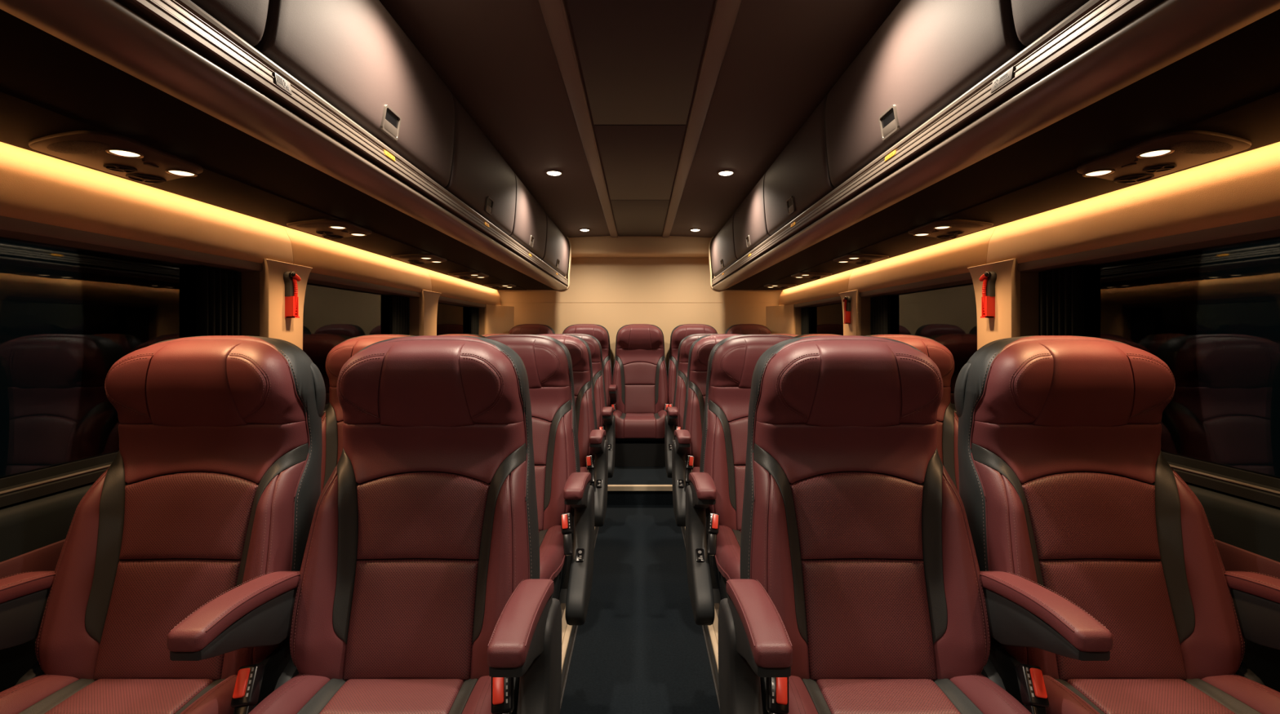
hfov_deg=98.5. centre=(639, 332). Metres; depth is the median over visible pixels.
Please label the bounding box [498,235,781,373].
wall
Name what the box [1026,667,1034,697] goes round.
print
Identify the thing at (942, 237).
air vent
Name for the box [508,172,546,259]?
locker
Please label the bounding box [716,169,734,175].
recessed light
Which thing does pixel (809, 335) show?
seat
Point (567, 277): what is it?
trim
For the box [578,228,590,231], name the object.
recessed light
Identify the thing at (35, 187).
light strip
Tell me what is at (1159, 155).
console
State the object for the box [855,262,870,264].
air vent
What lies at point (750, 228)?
locker
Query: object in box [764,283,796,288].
console
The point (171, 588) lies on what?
seat
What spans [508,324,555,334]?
seat
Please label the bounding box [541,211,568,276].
locker
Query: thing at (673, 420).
seat
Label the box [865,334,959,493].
seat
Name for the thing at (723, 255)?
locker
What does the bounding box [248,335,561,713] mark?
seat
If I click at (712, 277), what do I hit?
trim
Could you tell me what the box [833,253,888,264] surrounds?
console
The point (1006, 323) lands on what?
pillar
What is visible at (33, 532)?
wall
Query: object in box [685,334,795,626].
seat
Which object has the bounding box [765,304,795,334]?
pillar
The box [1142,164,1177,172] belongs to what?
air vent
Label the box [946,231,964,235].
air vent
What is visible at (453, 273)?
speaker grille
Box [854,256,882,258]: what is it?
speaker grille
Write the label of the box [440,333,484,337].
seat
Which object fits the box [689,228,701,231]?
recessed light
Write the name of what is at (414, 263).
air vent
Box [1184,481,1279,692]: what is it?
wall
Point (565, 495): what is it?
seat
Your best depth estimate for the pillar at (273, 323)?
1.81 m
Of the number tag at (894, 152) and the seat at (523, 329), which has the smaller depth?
the number tag at (894, 152)
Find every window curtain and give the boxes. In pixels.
[195,266,239,336]
[389,295,409,335]
[469,306,479,335]
[800,306,810,335]
[870,295,890,335]
[1040,266,1084,336]
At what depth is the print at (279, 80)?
0.91 m
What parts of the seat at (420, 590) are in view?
panel, panel, panel, headrest panel, yoke panel, backrest, armrest, panel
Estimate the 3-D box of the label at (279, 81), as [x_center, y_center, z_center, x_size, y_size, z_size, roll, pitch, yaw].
[-0.595,-0.415,0.918,0.007,0.021,0.040,0,0,0]
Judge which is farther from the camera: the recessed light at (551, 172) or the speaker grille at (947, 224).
the recessed light at (551, 172)
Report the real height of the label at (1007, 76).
0.021 m
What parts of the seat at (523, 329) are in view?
headrest panel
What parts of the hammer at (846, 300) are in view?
handle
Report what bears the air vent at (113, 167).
attached to the console at (120, 155)
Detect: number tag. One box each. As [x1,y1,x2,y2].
[383,150,395,161]
[884,150,896,161]
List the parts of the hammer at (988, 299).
handle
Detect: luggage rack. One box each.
[0,0,568,290]
[711,0,1279,290]
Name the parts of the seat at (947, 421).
backrest, headrest panel, panel, yoke panel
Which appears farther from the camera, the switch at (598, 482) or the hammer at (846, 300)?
the hammer at (846, 300)
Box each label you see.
[273,71,292,94]
[990,66,1014,93]
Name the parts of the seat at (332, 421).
yoke panel, panel, headrest panel, backrest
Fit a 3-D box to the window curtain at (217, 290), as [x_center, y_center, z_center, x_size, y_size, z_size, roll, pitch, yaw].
[-1.257,0.057,1.650,0.026,0.493,0.160,0,0,0]
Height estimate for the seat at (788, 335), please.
1.134 m
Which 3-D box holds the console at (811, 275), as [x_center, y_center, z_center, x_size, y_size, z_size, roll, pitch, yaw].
[1.036,-0.349,3.350,0.213,0.019,0.315,0,0,0]
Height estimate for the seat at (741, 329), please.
0.915 m
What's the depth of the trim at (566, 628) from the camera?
2.05 m
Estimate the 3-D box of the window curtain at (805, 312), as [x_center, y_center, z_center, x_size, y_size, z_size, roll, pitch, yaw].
[1.257,0.057,4.185,0.026,0.493,0.190,0,0,0]
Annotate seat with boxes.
[0,335,325,713]
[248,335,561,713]
[320,334,414,493]
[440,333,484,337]
[481,333,511,337]
[484,334,594,626]
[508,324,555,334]
[537,333,608,604]
[562,324,617,437]
[564,333,615,485]
[612,324,673,443]
[663,324,717,437]
[664,333,715,485]
[671,333,742,604]
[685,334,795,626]
[718,335,1031,713]
[724,324,771,334]
[768,333,798,337]
[795,333,839,337]
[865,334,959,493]
[954,335,1279,713]
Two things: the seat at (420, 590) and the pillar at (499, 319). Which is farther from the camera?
the pillar at (499, 319)
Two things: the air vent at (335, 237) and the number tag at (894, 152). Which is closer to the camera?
the number tag at (894, 152)
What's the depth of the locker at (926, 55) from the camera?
1.20 m
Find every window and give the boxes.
[0,215,262,507]
[302,272,420,417]
[436,296,485,335]
[794,296,843,335]
[859,272,977,417]
[1017,215,1279,507]
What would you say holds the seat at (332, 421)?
on the floor
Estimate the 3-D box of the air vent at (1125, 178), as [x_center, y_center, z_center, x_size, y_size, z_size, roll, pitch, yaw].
[1.098,-0.343,1.227,0.068,0.006,0.068,0,0,0]
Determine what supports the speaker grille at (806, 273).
attached to the console at (811, 275)
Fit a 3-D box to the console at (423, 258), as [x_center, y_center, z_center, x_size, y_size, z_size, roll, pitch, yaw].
[-1.036,-0.349,2.605,0.213,0.019,0.315,0,0,0]
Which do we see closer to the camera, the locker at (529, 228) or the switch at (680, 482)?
the switch at (680, 482)
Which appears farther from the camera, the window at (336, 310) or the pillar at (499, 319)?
the pillar at (499, 319)
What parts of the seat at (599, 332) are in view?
headrest panel, backrest, yoke panel, armrest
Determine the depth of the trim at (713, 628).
2.05 m
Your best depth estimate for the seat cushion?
4.13 m
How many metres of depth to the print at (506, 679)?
0.91 m
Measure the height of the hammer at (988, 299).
0.155 m
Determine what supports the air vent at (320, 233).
attached to the console at (335, 228)
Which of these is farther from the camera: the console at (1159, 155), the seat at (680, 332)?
the seat at (680, 332)
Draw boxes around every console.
[28,129,203,183]
[286,218,372,239]
[391,253,446,264]
[448,271,488,279]
[483,283,515,288]
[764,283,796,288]
[791,271,831,279]
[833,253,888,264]
[907,218,993,239]
[1076,129,1251,183]
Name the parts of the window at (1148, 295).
header rail, glass pane, sill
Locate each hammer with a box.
[283,271,301,318]
[842,296,851,324]
[978,271,996,318]
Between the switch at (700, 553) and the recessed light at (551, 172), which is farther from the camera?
the recessed light at (551, 172)
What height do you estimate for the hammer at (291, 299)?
0.155 m
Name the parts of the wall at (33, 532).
insert panel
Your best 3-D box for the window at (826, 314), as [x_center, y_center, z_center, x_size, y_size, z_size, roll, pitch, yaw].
[1.255,0.037,3.770,0.100,0.599,1.150,0,0,0]
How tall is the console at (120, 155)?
0.019 m
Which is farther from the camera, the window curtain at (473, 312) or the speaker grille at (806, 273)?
the window curtain at (473, 312)
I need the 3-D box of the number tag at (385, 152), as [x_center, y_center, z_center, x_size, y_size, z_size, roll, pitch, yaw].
[-0.596,-0.421,1.312,0.005,0.011,0.052,0,0,0]
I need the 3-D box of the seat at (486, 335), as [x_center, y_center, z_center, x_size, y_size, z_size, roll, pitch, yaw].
[-0.926,0.573,3.353,0.533,1.134,0.654,0,0,0]
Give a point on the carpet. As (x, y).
(639, 648)
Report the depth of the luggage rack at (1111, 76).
0.96 m
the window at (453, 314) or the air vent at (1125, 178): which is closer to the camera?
the air vent at (1125, 178)
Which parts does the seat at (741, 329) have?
headrest panel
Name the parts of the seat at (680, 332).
yoke panel, backrest, headrest panel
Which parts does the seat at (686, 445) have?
panel, armrest, yoke panel, backrest, leg, headrest panel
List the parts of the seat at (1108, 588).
grab handle, armrest, backrest, yoke panel, headrest panel, panel, panel, panel, armrest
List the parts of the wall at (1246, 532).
insert panel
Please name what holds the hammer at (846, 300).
attached to the pillar at (854, 328)
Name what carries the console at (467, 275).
attached to the luggage rack at (168, 76)
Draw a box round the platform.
[614,442,665,466]
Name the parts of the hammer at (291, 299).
handle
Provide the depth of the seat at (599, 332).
4.63 m
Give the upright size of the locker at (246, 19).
0.328 m
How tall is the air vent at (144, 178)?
0.006 m
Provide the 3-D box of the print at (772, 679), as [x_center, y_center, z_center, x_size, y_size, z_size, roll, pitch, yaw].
[0.219,0.584,0.908,0.003,0.037,0.026,0,0,14]
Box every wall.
[0,481,95,692]
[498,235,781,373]
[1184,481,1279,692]
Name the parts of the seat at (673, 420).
panel, armrest, yoke panel, backrest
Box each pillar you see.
[259,258,312,350]
[418,289,441,335]
[484,304,514,334]
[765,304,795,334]
[838,289,861,335]
[967,258,1020,350]
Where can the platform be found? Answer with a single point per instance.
(627, 454)
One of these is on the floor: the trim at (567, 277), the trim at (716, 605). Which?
the trim at (716, 605)
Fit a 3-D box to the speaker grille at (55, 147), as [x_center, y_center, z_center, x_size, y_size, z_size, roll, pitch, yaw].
[-1.042,-0.344,1.025,0.145,0.004,0.061,0,0,16]
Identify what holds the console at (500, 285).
attached to the luggage rack at (168, 76)
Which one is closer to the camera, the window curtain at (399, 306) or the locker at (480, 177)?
the locker at (480, 177)
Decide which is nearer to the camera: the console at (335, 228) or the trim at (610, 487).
the console at (335, 228)
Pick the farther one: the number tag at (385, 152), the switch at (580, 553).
the switch at (580, 553)
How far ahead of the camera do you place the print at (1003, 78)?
0.90 m
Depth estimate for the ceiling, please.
1.80 m
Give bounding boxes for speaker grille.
[46,140,111,154]
[296,222,334,227]
[397,256,425,258]
[453,273,473,275]
[806,273,826,275]
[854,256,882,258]
[945,222,983,227]
[1168,140,1233,154]
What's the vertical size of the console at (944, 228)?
0.019 m
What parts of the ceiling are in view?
rail, panel, panel, panel, rail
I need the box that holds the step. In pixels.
[591,466,688,505]
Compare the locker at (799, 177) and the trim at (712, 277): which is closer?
the locker at (799, 177)
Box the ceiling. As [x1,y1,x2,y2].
[379,0,900,237]
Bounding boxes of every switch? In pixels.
[575,548,584,562]
[595,480,602,488]
[677,480,684,488]
[695,548,704,562]
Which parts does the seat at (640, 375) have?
panel, headrest panel, backrest, yoke panel, panel, panel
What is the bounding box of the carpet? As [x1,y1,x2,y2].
[560,505,719,713]
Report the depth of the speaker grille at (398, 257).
2.51 m
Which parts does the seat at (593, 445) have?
headrest panel, leg, backrest, yoke panel, armrest, panel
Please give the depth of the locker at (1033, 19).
0.83 m
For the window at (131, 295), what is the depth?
1.33 m
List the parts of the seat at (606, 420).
backrest, yoke panel, armrest, panel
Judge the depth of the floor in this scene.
1.97 m
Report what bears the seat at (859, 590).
on the floor
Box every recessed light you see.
[545,169,563,175]
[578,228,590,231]
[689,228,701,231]
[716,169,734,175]
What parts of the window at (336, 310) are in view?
glass pane, header rail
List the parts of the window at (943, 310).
header rail, glass pane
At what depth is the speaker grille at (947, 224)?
1.76 m
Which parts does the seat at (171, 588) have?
armrest, panel, panel, panel, headrest panel, yoke panel, backrest, armrest, grab handle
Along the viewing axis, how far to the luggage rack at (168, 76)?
0.96 m
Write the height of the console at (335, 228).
0.019 m
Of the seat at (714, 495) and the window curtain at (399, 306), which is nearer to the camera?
the seat at (714, 495)
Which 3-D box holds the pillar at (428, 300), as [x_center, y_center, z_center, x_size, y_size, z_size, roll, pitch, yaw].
[-1.249,0.052,3.164,0.122,0.576,0.282,0,0,0]
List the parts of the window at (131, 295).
sill, glass pane, header rail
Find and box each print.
[245,667,253,697]
[275,74,283,85]
[506,679,507,703]
[772,679,773,703]
[993,72,1008,87]
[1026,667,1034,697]
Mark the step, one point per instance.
(621, 475)
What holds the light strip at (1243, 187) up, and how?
attached to the wall at (1246, 532)
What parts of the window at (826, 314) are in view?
header rail, glass pane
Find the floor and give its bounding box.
[558,526,721,691]
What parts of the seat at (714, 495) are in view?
panel, armrest, yoke panel, panel, panel, backrest, headrest panel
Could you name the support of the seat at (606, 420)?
on the floor
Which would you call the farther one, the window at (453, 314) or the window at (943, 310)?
the window at (453, 314)
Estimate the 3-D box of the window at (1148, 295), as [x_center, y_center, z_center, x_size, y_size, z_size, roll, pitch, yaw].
[1.255,0.037,0.532,0.100,0.599,2.525,0,0,0]
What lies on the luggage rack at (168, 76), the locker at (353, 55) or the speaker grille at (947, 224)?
the locker at (353, 55)
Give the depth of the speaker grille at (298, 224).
1.76 m
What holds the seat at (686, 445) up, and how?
on the floor
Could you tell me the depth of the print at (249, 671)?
0.96 m
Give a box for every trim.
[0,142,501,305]
[497,236,571,292]
[560,603,565,618]
[561,526,595,671]
[607,484,672,491]
[684,526,718,671]
[708,236,782,292]
[714,603,719,618]
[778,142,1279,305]
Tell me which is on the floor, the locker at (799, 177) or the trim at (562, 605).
the trim at (562, 605)
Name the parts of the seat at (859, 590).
panel, armrest, backrest, yoke panel, headrest panel, panel, panel, panel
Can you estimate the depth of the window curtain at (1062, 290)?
1.63 m
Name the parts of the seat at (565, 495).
headrest panel, backrest, panel, panel, yoke panel, armrest, panel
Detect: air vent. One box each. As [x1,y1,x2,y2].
[102,164,137,172]
[125,173,166,182]
[315,231,333,235]
[321,235,343,239]
[409,262,424,264]
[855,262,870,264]
[936,235,958,239]
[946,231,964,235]
[1113,173,1154,182]
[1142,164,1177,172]
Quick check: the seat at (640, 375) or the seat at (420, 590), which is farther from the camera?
the seat at (640, 375)
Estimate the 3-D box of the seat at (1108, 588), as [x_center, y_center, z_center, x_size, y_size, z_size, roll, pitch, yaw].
[0.926,0.573,0.953,0.533,1.134,0.654,0,0,0]
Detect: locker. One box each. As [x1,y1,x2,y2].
[190,0,268,46]
[253,0,454,187]
[444,93,515,235]
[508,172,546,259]
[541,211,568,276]
[711,211,738,276]
[733,172,771,259]
[764,93,835,235]
[825,0,1026,187]
[1011,0,1089,46]
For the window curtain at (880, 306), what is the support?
hanging from the window at (943, 310)
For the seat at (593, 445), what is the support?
on the floor
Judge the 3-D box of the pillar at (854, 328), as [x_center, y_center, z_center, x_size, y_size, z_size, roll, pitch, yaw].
[1.249,0.052,3.164,0.122,0.576,0.282,0,0,0]
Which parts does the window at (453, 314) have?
glass pane, header rail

